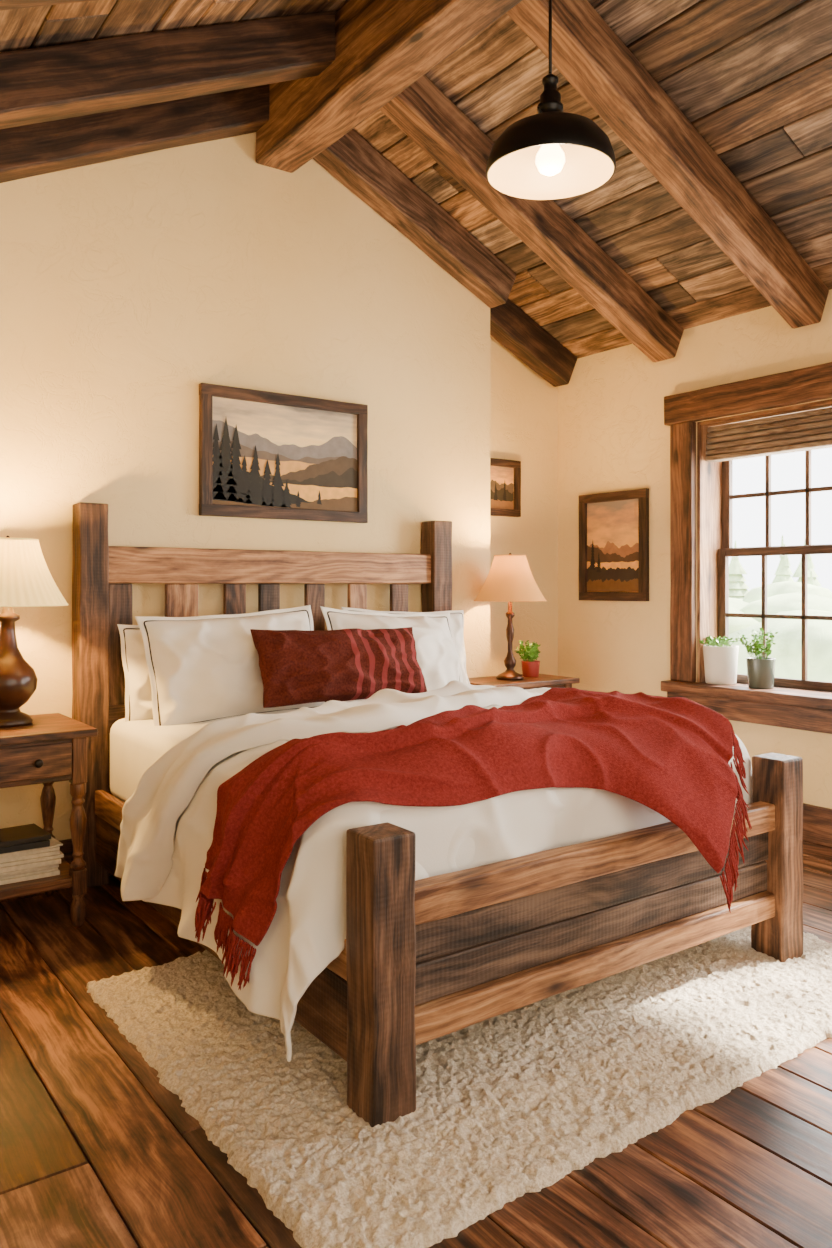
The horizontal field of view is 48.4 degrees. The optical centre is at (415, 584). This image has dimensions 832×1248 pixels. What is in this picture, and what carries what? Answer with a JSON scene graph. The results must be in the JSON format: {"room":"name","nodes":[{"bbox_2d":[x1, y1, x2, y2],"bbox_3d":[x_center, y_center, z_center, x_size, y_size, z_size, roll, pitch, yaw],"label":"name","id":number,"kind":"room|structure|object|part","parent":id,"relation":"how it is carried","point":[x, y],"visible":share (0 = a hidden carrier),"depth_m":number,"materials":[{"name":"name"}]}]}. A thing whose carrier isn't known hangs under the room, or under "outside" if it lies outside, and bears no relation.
{"room":"bedroom","nodes":[
{"label":"bedroom","id":0,"kind":"room"},
{"bbox_2d":[0,0,95,10],"bbox_3d":[-0.975,-1.624,2.379,2.978,1.532,0.155,0,0,-36],"label":"rafter","id":1,"kind":"object","parent":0,"point":[4,4],"depth_m":2.41,"materials":[{"name":"brown wood"}]},
{"bbox_2d":[0,132,489,840],"bbox_3d":[-1.536,-0.570,4.113,4.520,3.740,0.430,0,0,-36],"label":"wall","id":2,"kind":"structure","parent":0,"point":[128,285],"depth_m":4.23,"materials":[{"name":"paint"}]},
{"bbox_2d":[59,839,111,874],"bbox_3d":[-1.322,1.160,3.987,4.320,0.180,0.025,0,0,-36],"label":"baseboard","id":3,"kind":"structure","parent":2,"relation":"attached to","point":[66,849],"depth_m":3.87,"materials":[{"name":"brown wood"}]},
{"bbox_2d":[199,383,367,522],"bbox_3d":[-0.620,-0.620,4.484,0.900,0.605,0.035,0,0,-36],"label":"framed painting","id":4,"kind":"object","parent":2,"relation":"attached to","point":[263,454],"visible":1,"depth_m":4.46,"materials":[{"name":"brown wood"}]},
{"bbox_2d":[0,841,831,1247],"bbox_3d":[0.646,1.290,2.112,5.518,0.080,6.070,0,0,-36],"label":"floor","id":5,"kind":"structure","parent":0,"point":[96,1152],"depth_m":2.05,"materials":[{"name":"brown wood"}]},
{"bbox_2d":[0,713,97,926],"bbox_3d":[-1.569,0.887,3.402,0.635,0.725,0.525,0,0,-36],"label":"nightstand","id":6,"kind":"object","parent":5,"relation":"on","point":[46,751],"visible":0.86,"depth_m":3.35,"materials":[{"name":"brown wood"}]},
{"bbox_2d":[0,823,63,884],"bbox_3d":[-1.489,0.987,3.391,0.333,0.154,0.242,0,0,-36],"label":"magazine stack","id":7,"kind":"object","parent":6,"relation":"on","point":[27,852],"visible":1,"depth_m":3.34,"materials":[{"name":"paper"}]},
{"bbox_2d":[0,536,67,727],"bbox_3d":[-1.535,0.169,3.479,0.427,0.710,0.427,0,0,-36],"label":"table lamp","id":8,"kind":"object","parent":6,"relation":"on","point":[26,580],"visible":1,"depth_m":3.41,"materials":[{"name":"brown ceramic"}]},
{"bbox_3d":[-1.535,-0.048,3.479,0.427,0.251,0.427,0,0,-36],"label":"lampshade","id":9,"kind":"part","parent":8,"relation":"part of","materials":[{"name":"beige fabric"}]},
{"bbox_2d":[72,502,803,1126],"bbox_3d":[-0.002,0.455,3.546,1.944,1.590,2.264,0,0,-36],"label":"bed","id":10,"kind":"object","parent":5,"relation":"on","point":[445,952],"visible":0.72,"depth_m":2.65,"materials":[{"name":"brown wood"}]},
{"bbox_2d":[117,624,152,721],"bbox_3d":[-0.932,0.376,3.984,0.695,0.431,0.227,0,0,-38],"label":"pillow","id":11,"kind":"object","parent":10,"relation":"on","point":[138,693],"visible":0.17,"depth_m":3.77,"materials":[{"name":"fabric"}]},
{"bbox_2d":[135,605,324,725],"bbox_3d":[-0.750,0.340,3.886,0.798,0.501,0.327,0,0,-39],"label":"pillow","id":12,"kind":"object","parent":10,"relation":"on","point":[201,668],"visible":0.68,"depth_m":3.71,"materials":[{"name":"fabric"}]},
{"bbox_3d":[-0.628,0.455,4.414,1.944,1.590,0.124,0,0,-36],"label":"headboard","id":13,"kind":"part","parent":10,"relation":"part of","materials":[{"name":"brown wood"}]},
{"bbox_2d":[250,627,426,707],"bbox_3d":[-0.303,0.333,3.873,0.800,0.312,0.251,0,0,-36],"label":"lumbar pillow","id":14,"kind":"object","parent":10,"relation":"on","point":[296,667],"visible":0.94,"depth_m":3.76,"materials":[{"name":"fabric"}]},
{"bbox_2d":[320,606,462,702],"bbox_3d":[-0.086,0.343,4.375,0.797,0.491,0.325,0,0,-36],"label":"pillow","id":15,"kind":"object","parent":10,"relation":"on","point":[437,656],"visible":0.44,"depth_m":4.33,"materials":[{"name":"fabric"}]},
{"bbox_2d":[341,607,469,683],"bbox_3d":[-0.030,0.346,4.623,0.749,0.478,0.235,0,0,-36],"label":"pillow","id":16,"kind":"object","parent":10,"relation":"on","point":[456,616],"visible":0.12,"depth_m":4.74,"materials":[{"name":"fabric"}]},
{"bbox_3d":[-0.057,0.720,3.498,1.600,0.340,1.980,0,0,-36],"label":"mattress","id":17,"kind":"part","parent":10,"relation":"part of","materials":[{"name":"white fabric"}]},
{"bbox_2d":[114,680,751,1061],"bbox_3d":[0.108,0.760,3.238,2.057,0.764,1.564,0,0,-36],"label":"duvet","id":18,"kind":"object","parent":10,"relation":"on","point":[167,824],"visible":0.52,"depth_m":2.68,"materials":[{"name":"white fabric"}]},
{"bbox_2d":[195,688,751,990],"bbox_3d":[0.338,0.689,2.760,1.828,0.655,0.961,0,0,-38],"label":"throw blanket","id":19,"kind":"object","parent":10,"relation":"on","point":[671,756],"visible":1,"depth_m":2.54,"materials":[{"name":"red fabric"}]},
{"bbox_3d":[0.564,0.912,2.635,1.718,0.675,0.124,0,0,-36],"label":"footboard","id":20,"kind":"part","parent":10,"relation":"part of","materials":[{"name":"brown wood"}]},
{"bbox_2d":[86,925,831,1247],"bbox_3d":[0.314,1.231,2.894,2.226,0.036,1.552,0,0,-36],"label":"area rug","id":21,"kind":"object","parent":5,"relation":"on","point":[510,1104],"visible":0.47,"depth_m":2.31,"materials":[{"name":"carpet"}]},
{"bbox_2d":[468,674,579,689],"bbox_3d":[0.539,0.882,5.077,0.645,0.735,0.375,0,0,-36],"label":"nightstand","id":22,"kind":"object","parent":5,"relation":"on","point":[543,680],"visible":0.06,"depth_m":4.99,"materials":[{"name":"brown wood"}]},
{"bbox_2d":[474,553,546,679],"bbox_3d":[0.514,0.169,5.056,0.397,0.690,0.397,0,0,-36],"label":"table lamp","id":23,"kind":"object","parent":22,"relation":"on","point":[510,579],"visible":1,"depth_m":4.96,"materials":[{"name":"beige fabric"}]},
{"bbox_3d":[0.514,-0.037,5.056,0.397,0.251,0.397,0,0,-36],"label":"lampshade","id":24,"kind":"part","parent":23,"relation":"part of","materials":[{"name":"beige fabric"}]},
{"bbox_2d":[515,640,539,676],"bbox_3d":[0.636,0.411,5.200,0.146,0.205,0.152,0,0,33],"label":"potted plant","id":25,"kind":"object","parent":22,"relation":"on","point":[530,667],"visible":1,"depth_m":5.15,"materials":[{"name":"green plant"}]},
{"bbox_2d":[0,0,831,358],"bbox_3d":[0.534,-1.707,2.080,5.673,1.585,6.150,0,0,-36],"label":"ceiling","id":26,"kind":"structure","parent":0,"point":[753,78],"depth_m":3.86,"materials":[{"name":"brown wood"}]},
{"bbox_2d":[0,84,268,182],"bbox_3d":[-1.820,-1.621,3.550,2.978,1.530,0.148,0,0,-36],"label":"rafter","id":27,"kind":"object","parent":26,"relation":"attached to","point":[30,150],"depth_m":3.91,"materials":[{"name":"brown wood"}]},
{"bbox_2d":[0,10,337,128],"bbox_3d":[-1.473,-1.623,3.068,2.979,1.533,0.155,0,0,-36],"label":"rafter","id":28,"kind":"object","parent":26,"relation":"attached to","point":[51,83],"depth_m":3.37,"materials":[{"name":"brown wood"}]},
{"bbox_2d":[256,0,521,172],"bbox_3d":[0.929,-2.180,2.225,0.209,0.359,5.513,0,0,-36],"label":"ridge beam","id":29,"kind":"structure","parent":26,"relation":"attached to","point":[382,47],"depth_m":3.69,"materials":[{"name":"brown wood"}]},
{"bbox_2d":[486,0,615,199],"bbox_3d":[0.433,-1.661,2.981,0.414,0.677,0.414,0,0,-36],"label":"pendant lamp","id":30,"kind":"object","parent":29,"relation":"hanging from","point":[552,153],"visible":1,"depth_m":2.98,"materials":[{"name":"black metal"}]},
{"bbox_2d":[537,0,562,113],"bbox_3d":[0.433,-1.742,2.981,0.099,0.515,0.099,0,0,2],"label":"lamp cord","id":31,"kind":"object","parent":30,"relation":"attached to","point":[550,98],"depth_m":2.96,"materials":[{"name":"black metal"}]},
{"bbox_3d":[0.433,-1.399,2.981,0.096,0.152,0.096,0,0,-36],"label":"bulb","id":32,"kind":"part","parent":30,"relation":"part of","materials":[{"name":"white glass"}]},
{"bbox_3d":[0.433,-1.407,2.981,0.414,0.164,0.414,0,0,-36],"label":"lamp shade","id":33,"kind":"part","parent":30,"relation":"part of","materials":[{"name":"black metal"}]},
{"bbox_2d":[312,129,515,307],"bbox_3d":[-0.066,-1.978,4.815,1.464,0.820,0.148,0,0,-36],"label":"rafter","id":34,"kind":"object","parent":26,"relation":"attached to","point":[356,164],"depth_m":4.81,"materials":[{"name":"brown wood"}]},
{"bbox_2d":[379,75,683,361],"bbox_3d":[0.563,-1.816,4.536,2.159,1.144,0.155,0,0,-36],"label":"rafter","id":35,"kind":"object","parent":26,"relation":"attached to","point":[422,111],"depth_m":4.51,"materials":[{"name":"brown wood"}]},
{"bbox_2d":[490,299,576,386],"bbox_3d":[0.628,-1.506,5.570,0.844,0.530,0.139,0,0,-36],"label":"rafter","id":36,"kind":"object","parent":26,"relation":"attached to","point":[510,325],"depth_m":5.56,"materials":[{"name":"brown wood"}]},
{"bbox_2d":[506,0,828,328],"bbox_3d":[1.060,-1.814,3.847,2.159,1.144,0.155,0,0,-36],"label":"rafter","id":37,"kind":"object","parent":26,"relation":"attached to","point":[586,51],"depth_m":3.79,"materials":[{"name":"brown wood"}]},
{"bbox_2d":[490,335,557,675],"bbox_3d":[0.621,-0.250,5.823,0.980,3.101,0.180,0,0,-36],"label":"wall","id":38,"kind":"structure","parent":0,"point":[523,405],"depth_m":5.76,"materials":[{"name":"paint"}]},
{"bbox_2d":[490,458,520,516],"bbox_3d":[0.483,-0.590,5.588,0.380,0.345,0.035,0,0,-36],"label":"framed painting","id":39,"kind":"object","parent":38,"relation":"attached to","point":[505,475],"visible":0.56,"depth_m":5.63,"materials":[{"name":"brown wood"}]},
{"bbox_2d":[558,289,831,808],"bbox_3d":[2.717,-0.062,3.618,0.240,2.724,6.050,0,0,-36],"label":"wall","id":40,"kind":"structure","parent":0,"point":[613,436],"depth_m":5.36,"materials":[{"name":"paint"}]},
{"bbox_2d":[579,488,648,600],"bbox_3d":[1.173,-0.230,5.519,0.035,0.650,0.530,0,0,-36],"label":"framed painting","id":41,"kind":"object","parent":40,"relation":"attached to","point":[613,526],"visible":1,"depth_m":5.50,"materials":[{"name":"brown wood"}]},
{"bbox_2d":[661,362,831,733],"bbox_3d":[1.881,-0.177,4.649,0.310,1.755,1.420,0,0,-36],"label":"window frame","id":42,"kind":"structure","parent":40,"relation":"attached to","point":[793,708],"depth_m":4.93,"materials":[{"name":"brown wood"}]},
{"bbox_2d":[699,635,739,684],"bbox_3d":[1.632,0.400,4.975,0.231,0.260,0.206,0,0,40],"label":"potted plant","id":43,"kind":"object","parent":42,"relation":"in","point":[720,658],"visible":0.98,"depth_m":4.91,"materials":[{"name":"green plant"}]},
{"bbox_2d":[738,628,777,688],"bbox_3d":[1.766,0.375,4.784,0.190,0.311,0.200,0,0,39],"label":"potted plant","id":44,"kind":"object","parent":42,"relation":"in","point":[760,670],"visible":1,"depth_m":4.73,"materials":[{"name":"green plant"}]},
{"bbox_2d":[697,399,831,691],"bbox_3d":[1.935,-0.180,4.687,0.222,1.420,1.060,0,0,-36],"label":"window","id":45,"kind":"structure","parent":40,"relation":"in","point":[806,430],"depth_m":4.92,"materials":[{"name":"brown wood"}]},
{"bbox_3d":[1.998,-0.170,4.733,0.067,1.400,1.020,0,0,-36],"label":"sash","id":46,"kind":"part","parent":45,"relation":"part of","materials":[{"name":"wood"}]},
{"bbox_2d":[803,803,831,847],"bbox_3d":[2.592,1.160,3.565,0.025,0.180,5.750,0,0,-36],"label":"baseboard","id":47,"kind":"structure","parent":40,"relation":"attached to","point":[817,820],"depth_m":4.46,"materials":[{"name":"brown wood"}]},
{"label":"outside","id":48,"kind":"structure","parent":0,"visible":0},
{"bbox_3d":[19.451,1.880,32.522,60.000,1.099,90.000,0,0,-36],"label":"ground","id":49,"kind":"structure","parent":48,"visible":0},
{"bbox_2d":[729,535,831,681],"bbox_3d":[15.899,0.521,35.286,21.852,5.000,49.033,0,0,11],"label":"trees","id":50,"kind":"object","parent":49,"relation":"on","point":[783,594],"visible":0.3,"depth_m":15.63,"materials":[{"name":"green plant"}]}
]}

